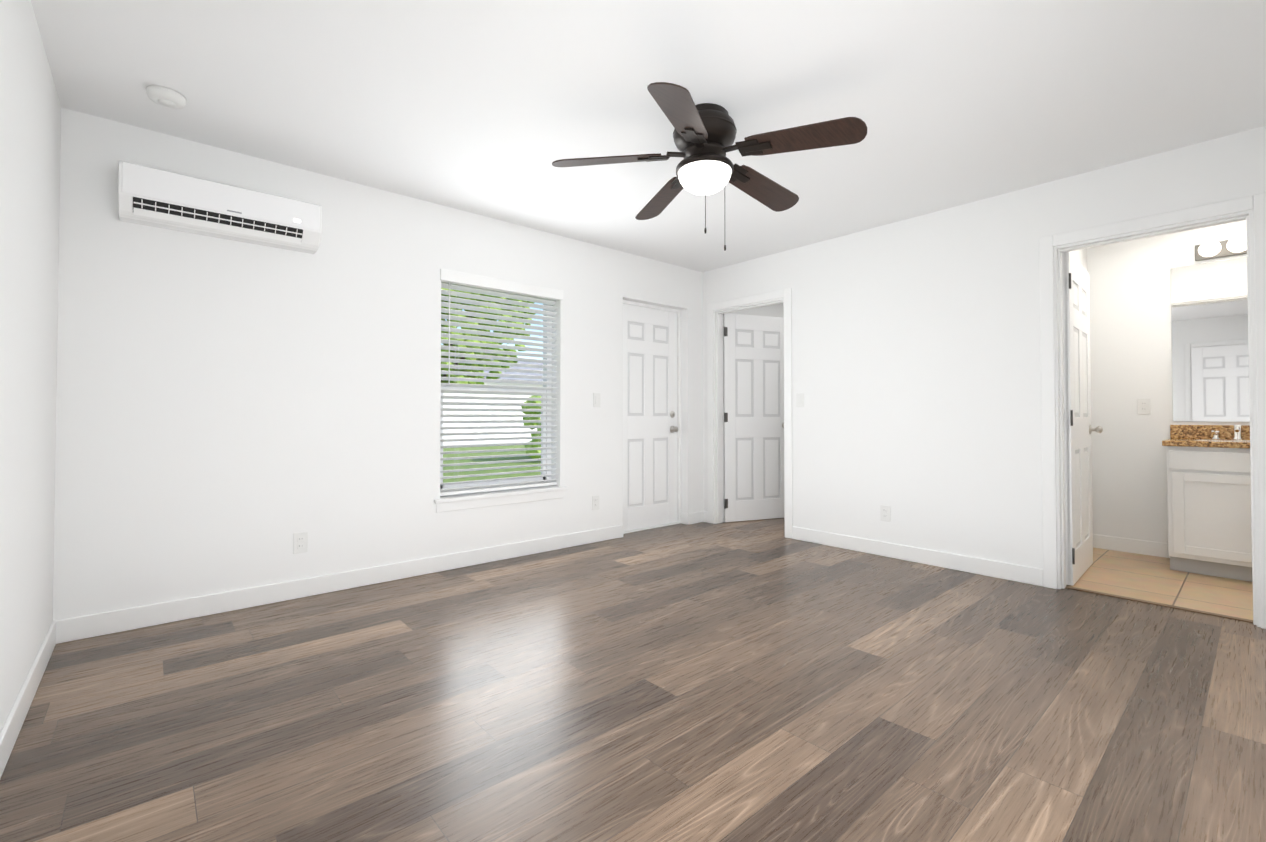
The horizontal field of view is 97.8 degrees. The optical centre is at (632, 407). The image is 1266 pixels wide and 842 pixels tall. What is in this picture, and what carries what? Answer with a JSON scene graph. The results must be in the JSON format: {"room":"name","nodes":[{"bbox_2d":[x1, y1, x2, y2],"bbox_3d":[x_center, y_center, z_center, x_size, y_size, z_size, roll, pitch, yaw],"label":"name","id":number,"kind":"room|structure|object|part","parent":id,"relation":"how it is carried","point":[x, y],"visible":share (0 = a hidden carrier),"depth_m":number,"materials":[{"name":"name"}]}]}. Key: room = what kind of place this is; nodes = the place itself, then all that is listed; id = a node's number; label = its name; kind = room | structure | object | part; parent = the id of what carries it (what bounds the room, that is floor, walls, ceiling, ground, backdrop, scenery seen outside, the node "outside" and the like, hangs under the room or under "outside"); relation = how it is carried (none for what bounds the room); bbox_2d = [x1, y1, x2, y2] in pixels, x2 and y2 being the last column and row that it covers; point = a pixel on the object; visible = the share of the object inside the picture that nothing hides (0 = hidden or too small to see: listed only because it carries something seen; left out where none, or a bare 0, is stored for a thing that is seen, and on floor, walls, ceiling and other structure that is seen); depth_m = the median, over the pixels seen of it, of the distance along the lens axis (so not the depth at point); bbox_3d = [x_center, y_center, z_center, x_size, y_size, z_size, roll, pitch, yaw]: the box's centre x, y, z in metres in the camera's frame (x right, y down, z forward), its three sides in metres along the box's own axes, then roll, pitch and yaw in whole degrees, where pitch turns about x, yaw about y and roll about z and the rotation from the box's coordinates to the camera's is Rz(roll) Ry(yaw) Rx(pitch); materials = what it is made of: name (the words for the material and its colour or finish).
{"room":"empty bedroom","nodes":[
{"label":"empty bedroom","id":0,"kind":"room"},
{"bbox_2d":[0,0,60,731],"bbox_3d":[-1.275,-0.181,0.824,0.200,2.440,4.300,1,-1,-41],"label":"wall","id":1,"kind":"structure","parent":0,"point":[30,129],"depth_m":1.88,"materials":[{"name":"white paint"}]},
{"bbox_2d":[0,621,55,778],"bbox_3d":[-1.666,0.996,1.414,0.013,0.105,2.842,1,-1,-41],"label":"baseboard","id":2,"kind":"structure","parent":1,"relation":"attached to","point":[11,728],"depth_m":1.87,"materials":[{"name":"white wood"}]},
{"bbox_2d":[53,107,783,620],"bbox_3d":[-0.165,-0.118,4.785,7.090,2.440,0.200,1,-1,-41],"label":"wall","id":3,"kind":"structure","parent":0,"point":[233,415],"depth_m":3.09,"materials":[{"name":"white paint"}]},
{"bbox_2d":[118,160,321,253],"bbox_3d":[-2.090,-1.010,2.850,0.825,0.238,0.194,1,-1,-41],"label":"air conditioner","id":4,"kind":"object","parent":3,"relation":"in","point":[154,197],"visible":1,"depth_m":2.76,"materials":[{"name":"white plastic"}]},
{"bbox_3d":[-2.060,-0.931,2.784,0.681,0.068,0.044,1,-1,-41],"label":"lid","id":5,"kind":"part","parent":4,"relation":"part of","materials":[{"name":"white plastic"}]},
{"bbox_3d":[-2.064,-0.941,2.788,0.685,0.067,0.058,1,-1,-41],"label":"panel","id":6,"kind":"part","parent":4,"relation":"part of","materials":[{"name":"black"}]},
{"bbox_2d":[293,532,307,553],"bbox_3d":[-1.883,0.766,3.128,0.072,0.116,0.008,1,-1,-41],"label":"electrical outlet","id":7,"kind":"object","parent":3,"relation":"attached to","point":[300,542],"visible":1,"depth_m":3.12,"materials":[{"name":"white plastic"}]},
{"bbox_2d":[53,525,622,643],"bbox_3d":[-1.347,1.031,3.590,3.360,0.105,0.013,1,-1,-41],"label":"baseboard","id":8,"kind":"structure","parent":3,"relation":"attached to","point":[92,625],"depth_m":3.10,"materials":[{"name":"white wood"}]},
{"bbox_2d":[434,304,567,512],"bbox_3d":[-0.971,-0.100,4.043,1.040,1.599,0.225,1,-1,-41],"label":"window","id":9,"kind":"structure","parent":3,"relation":"in","point":[445,503],"depth_m":4.03,"materials":[{"name":"white"}]},
{"bbox_2d":[440,269,562,495],"bbox_3d":[-0.949,-0.160,4.019,0.974,1.516,0.122,1,-1,-41],"label":"window blind","id":10,"kind":"object","parent":3,"relation":"attached to","point":[465,282],"visible":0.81,"depth_m":4.00,"materials":[{"name":"white plastic"}]},
{"bbox_2d":[592,495,598,509],"bbox_3d":[-0.303,0.778,4.511,0.072,0.116,0.008,1,-1,-41],"label":"electrical outlet","id":11,"kind":"object","parent":3,"relation":"attached to","point":[595,502],"visible":1,"depth_m":4.51,"materials":[{"name":"white plastic"}]},
{"bbox_2d":[593,393,599,406],"bbox_3d":[-0.295,-0.062,4.531,0.072,0.116,0.009,1,-1,-41],"label":"light switch","id":12,"kind":"object","parent":3,"relation":"attached to","point":[596,399],"visible":1,"depth_m":4.52,"materials":[{"name":"white plastic"}]},
{"bbox_2d":[623,304,677,530],"bbox_3d":[0.132,0.087,5.080,0.748,2.012,0.176,1,-1,-41],"label":"exterior door","id":13,"kind":"structure","parent":3,"relation":"in","point":[650,429],"depth_m":5.07,"materials":[{"name":"white paint"}]},
{"bbox_3d":[0.384,0.066,5.255,0.062,0.062,0.030,1,-1,-41],"label":"knob","id":14,"kind":"part","parent":13,"relation":"part of","materials":[{"name":"grey metal"}]},
{"bbox_3d":[0.396,0.205,5.238,0.066,0.066,0.068,1,-1,-41],"label":"knob","id":15,"kind":"part","parent":13,"relation":"part of","materials":[{"name":"grey metal"}]},
{"bbox_2d":[623,300,680,533],"bbox_3d":[0.123,0.082,5.091,0.810,2.050,0.116,1,-1,-41],"label":"door frame","id":16,"kind":"structure","parent":3,"relation":"attached to","point":[678,312],"depth_m":5.30,"materials":[{"name":"white wood"}]},
{"bbox_2d":[681,512,688,524],"bbox_3d":[0.493,1.057,5.257,0.013,0.105,0.097,1,-1,-41],"label":"baseboard","id":17,"kind":"structure","parent":3,"relation":"attached to","point":[684,518],"depth_m":5.25,"materials":[{"name":"white wood"}]},
{"bbox_2d":[689,511,703,524],"bbox_3d":[0.609,1.058,5.302,0.220,0.105,0.013,1,-1,-41],"label":"baseboard","id":18,"kind":"structure","parent":3,"relation":"attached to","point":[696,517],"depth_m":5.29,"materials":[{"name":"white wood"}]},
{"bbox_2d":[0,518,1265,841],"bbox_3d":[1.251,1.126,3.147,7.090,0.100,4.500,1,-1,-41],"label":"floor","id":19,"kind":"structure","parent":0,"point":[704,682],"depth_m":1.91,"materials":[{"name":"wood"}]},
{"bbox_2d":[1065,586,1252,622],"bbox_3d":[2.843,1.071,3.030,0.040,0.006,0.765,1,-1,-41],"label":"threshold","id":20,"kind":"object","parent":19,"relation":"on","point":[1170,606],"depth_m":2.99,"materials":[{"name":"brown"}]},
{"bbox_2d":[31,0,1265,271],"bbox_3d":[1.251,-1.414,3.188,7.090,0.100,4.500,1,-1,-41],"label":"ceiling","id":21,"kind":"structure","parent":0,"point":[493,108],"depth_m":2.40,"materials":[{"name":"white paint"}]},
{"bbox_2d":[146,85,185,108],"bbox_3d":[-2.049,-1.355,2.425,0.136,0.040,0.136,1,-1,-41],"label":"smoke detector","id":22,"kind":"object","parent":21,"relation":"attached to","point":[166,97],"visible":1,"depth_m":2.40,"materials":[{"name":"white plastic"}]},
{"bbox_2d":[552,82,866,250],"bbox_3d":[0.369,-1.047,2.617,1.341,0.650,1.363,1,-1,-41],"label":"ceiling fan","id":23,"kind":"object","parent":21,"relation":"attached to","point":[704,135],"visible":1,"depth_m":2.49,"materials":[{"name":"brown wood"}]},
{"bbox_3d":[-0.116,-1.145,2.558,0.449,0.086,0.379,1,-1,-41],"label":"arm","id":24,"kind":"part","parent":23,"relation":"part of"},
{"bbox_3d":[0.164,-1.137,3.017,0.269,0.086,0.493,1,-1,-41],"label":"arm","id":25,"kind":"part","parent":23,"relation":"part of"},
{"bbox_3d":[0.131,-1.166,2.579,0.202,0.046,0.166,1,-1,-41],"label":"arm","id":26,"kind":"part","parent":23,"relation":"part of"},
{"bbox_3d":[0.263,-1.163,2.787,0.120,0.046,0.226,1,-1,-41],"label":"arm","id":27,"kind":"part","parent":23,"relation":"part of"},
{"bbox_3d":[0.191,-1.151,2.164,0.473,0.086,0.339,1,-1,-41],"label":"arm","id":28,"kind":"part","parent":23,"relation":"part of"},
{"bbox_3d":[0.270,-1.169,2.400,0.216,0.046,0.143,1,-1,-41],"label":"arm","id":29,"kind":"part","parent":23,"relation":"part of"},
{"bbox_3d":[0.336,-1.057,2.592,0.251,0.100,0.251,1,-1,-41],"label":"lamp shade","id":30,"kind":"part","parent":23,"relation":"part of","materials":[{"name":"white glass"}]},
{"bbox_3d":[0.373,-0.937,2.529,0.124,0.426,0.040,1,-1,-41],"label":"cord","id":31,"kind":"part","parent":23,"relation":"part of","materials":[{"name":"grey metal"}]},
{"bbox_3d":[0.492,-1.164,2.725,0.229,0.046,0.095,1,-1,-41],"label":"arm","id":32,"kind":"part","parent":23,"relation":"part of"},
{"bbox_3d":[0.513,-1.168,2.489,0.117,0.046,0.228,1,-1,-41],"label":"arm","id":33,"kind":"part","parent":23,"relation":"part of"},
{"bbox_3d":[0.690,-1.139,2.892,0.499,0.086,0.153,1,-1,-41],"label":"arm","id":34,"kind":"part","parent":23,"relation":"part of"},
{"bbox_3d":[0.727,-1.148,2.357,0.258,0.086,0.498,1,-1,-41],"label":"arm","id":35,"kind":"part","parent":23,"relation":"part of"},
{"bbox_2d":[703,126,1265,568],"bbox_3d":[2.083,-0.132,3.895,0.120,2.440,4.100,1,-1,-41],"label":"wall","id":36,"kind":"structure","parent":0,"point":[916,370],"depth_m":3.78,"materials":[{"name":"white paint"}]},
{"bbox_2d":[704,511,707,522],"bbox_3d":[0.708,1.059,5.346,0.013,0.105,0.052,1,-1,-41],"label":"baseboard","id":37,"kind":"structure","parent":36,"relation":"attached to","point":[705,516],"depth_m":5.34,"materials":[{"name":"white wood"}]},
{"bbox_2d":[707,288,792,538],"bbox_3d":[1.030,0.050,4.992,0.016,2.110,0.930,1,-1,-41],"label":"door frame","id":38,"kind":"structure","parent":36,"relation":"attached to","point":[786,294],"depth_m":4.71,"materials":[{"name":"white wood"}]},
{"bbox_2d":[723,313,783,521],"bbox_3d":[1.230,0.097,5.479,0.772,2.020,0.171,0,-1,-21],"label":"hall door","id":39,"kind":"structure","parent":36,"relation":"in","point":[753,417],"depth_m":5.45,"materials":[{"name":"white paint"}]},
{"bbox_3d":[0.897,0.095,5.327,0.042,1.754,0.012,0,-1,-21],"label":"frame","id":40,"kind":"part","parent":39,"relation":"part of","materials":[{"name":"white wood"}]},
{"bbox_2d":[796,393,803,406],"bbox_3d":[1.389,-0.061,4.589,0.009,0.116,0.072,1,-1,-41],"label":"light switch","id":41,"kind":"object","parent":36,"relation":"attached to","point":[799,399],"visible":1,"depth_m":4.59,"materials":[{"name":"white plastic"}]},
{"bbox_2d":[880,505,889,521],"bbox_3d":[1.850,0.775,4.049,0.008,0.116,0.072,1,-1,-41],"label":"electrical outlet","id":42,"kind":"object","parent":36,"relation":"attached to","point":[884,512],"visible":1,"depth_m":4.05,"materials":[{"name":"white plastic"}]},
{"bbox_2d":[792,526,1042,585],"bbox_3d":[1.906,1.037,3.978,0.013,0.105,1.725,1,-1,-41],"label":"baseboard","id":43,"kind":"structure","parent":36,"relation":"attached to","point":[1010,571],"depth_m":3.82,"materials":[{"name":"white wood"}]},
{"bbox_2d":[1039,193,1265,628],"bbox_3d":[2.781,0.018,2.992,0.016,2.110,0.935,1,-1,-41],"label":"door frame","id":44,"kind":"structure","parent":36,"relation":"attached to","point":[1256,204],"depth_m":3.10,"materials":[{"name":"white wood"}]},
{"bbox_2d":[1069,249,1086,270],"bbox_3d":[3.042,-0.132,3.938,1.380,2.440,0.100,1,-1,-41],"label":"wall","id":45,"kind":"structure","parent":0,"point":[1080,256],"depth_m":4.24,"materials":[{"name":"white paint"}]},
{"bbox_2d":[1062,252,1102,585],"bbox_3d":[2.908,0.067,3.606,0.772,2.020,0.171,1,-1,-43],"label":"bathroom door","id":46,"kind":"structure","parent":45,"relation":"in","point":[1078,428],"depth_m":3.50,"materials":[{"name":"white paint"}]},
{"bbox_3d":[2.657,0.063,3.340,0.042,1.754,0.012,1,-1,-43],"label":"frame","id":47,"kind":"part","parent":46,"relation":"part of","materials":[{"name":"white wood"}]},
{"bbox_3d":[3.174,0.150,3.783,0.066,0.066,0.068,1,-1,-43],"label":"knob","id":48,"kind":"part","parent":46,"relation":"part of","materials":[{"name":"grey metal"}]},
{"bbox_2d":[1066,548,1252,619],"bbox_3d":[3.663,1.129,3.365,1.675,0.100,1.650,1,-1,-41],"label":"floor","id":49,"kind":"structure","parent":0,"point":[1143,577],"depth_m":3.37,"materials":[{"name":"beige tile"}]},
{"bbox_2d":[1162,425,1252,581],"bbox_3d":[3.913,0.598,3.586,0.512,0.970,0.640,1,-1,-41],"label":"vanity cabinet","id":50,"kind":"object","parent":49,"relation":"on","point":[1209,498],"visible":0.81,"depth_m":3.53,"materials":[{"name":"painted wood"},{"name":"granite"},{"name":"chrome"}]},
{"bbox_3d":[3.746,0.615,3.426,0.018,0.670,0.596,1,-1,-41],"label":"door","id":51,"kind":"part","parent":50,"relation":"part of","materials":[{"name":"white wood"}]},
{"bbox_3d":[4.024,0.167,3.677,0.152,0.105,0.243,1,-1,-41],"label":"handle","id":52,"kind":"part","parent":50,"relation":"part of","materials":[{"name":"silver metal"}]},
{"bbox_2d":[1087,220,1249,542],"bbox_3d":[4.068,-0.132,3.905,0.120,2.440,1.500,1,-1,-41],"label":"wall","id":53,"kind":"structure","parent":0,"point":[1130,327],"depth_m":4.15,"materials":[{"name":"white paint"}]},
{"bbox_2d":[1093,534,1169,557],"bbox_3d":[3.744,1.040,4.155,0.013,0.105,0.470,1,-1,-41],"label":"baseboard","id":54,"kind":"structure","parent":53,"relation":"attached to","point":[1151,548],"depth_m":4.15,"materials":[{"name":"white wood"}]},
{"bbox_2d":[1137,399,1150,413],"bbox_3d":[3.802,-0.009,4.109,0.008,0.116,0.072,1,-1,-41],"label":"bathroom light switch","id":55,"kind":"object","parent":53,"relation":"attached to","point":[1143,406],"visible":1,"depth_m":4.11,"materials":[{"name":"white plastic"}]},
{"bbox_2d":[1171,257,1249,421],"bbox_3d":[4.110,-0.459,3.765,0.006,1.110,0.625,1,-1,-41],"label":"bathroom mirror","id":56,"kind":"object","parent":53,"relation":"attached to","point":[1210,353],"visible":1,"depth_m":3.85,"materials":[{"name":"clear mirror"}]},
{"bbox_2d":[1195,236,1246,260],"bbox_3d":[4.074,-1.095,3.713,0.144,0.110,0.420,1,-1,-41],"label":"vanity light bar","id":57,"kind":"object","parent":53,"relation":"attached to","point":[1234,246],"visible":0.81,"depth_m":3.77,"materials":[{"name":"white glass"}]},
{"label":"outside","id":58,"kind":"structure","parent":0,"visible":0},
{"bbox_2d":[443,440,531,444],"bbox_3d":[-3.810,1.581,25.692,80.000,0.030,3.500,1,-1,-41],"label":"ground","id":59,"kind":"structure","parent":58,"point":[485,442],"depth_m":24.44,"materials":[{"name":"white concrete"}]},
{"bbox_2d":[443,445,540,482],"bbox_3d":[-18.202,1.973,42.128,100.000,0.250,79.800,1,-1,-41],"label":"ground","id":60,"kind":"structure","parent":58,"point":[486,465],"depth_m":13.49,"materials":[{"name":"green plant"}]},
{"bbox_2d":[441,288,535,384],"bbox_3d":[-3.679,-1.197,9.961,3.862,5.163,3.306,1,-1,-41],"label":"tree","id":61,"kind":"object","parent":60,"relation":"on","point":[466,370],"visible":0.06,"depth_m":9.75,"materials":[{"name":"green plant"}]},
{"bbox_2d":[443,359,542,442],"bbox_3d":[-7.503,-0.548,31.464,27.000,4.550,11.000,1,-1,-41],"label":"neighbor house","id":62,"kind":"structure","parent":60,"relation":"on","point":[483,418],"depth_m":25.66,"materials":[{"name":"white paint"}]},
{"bbox_2d":[521,396,540,458],"bbox_3d":[-2.023,0.469,14.947,2.355,1.826,2.121,1,-1,-41],"label":"bush","id":63,"kind":"object","parent":60,"relation":"on","point":[532,435],"visible":0.08,"depth_m":13.98,"materials":[{"name":"green plant"}]}
]}

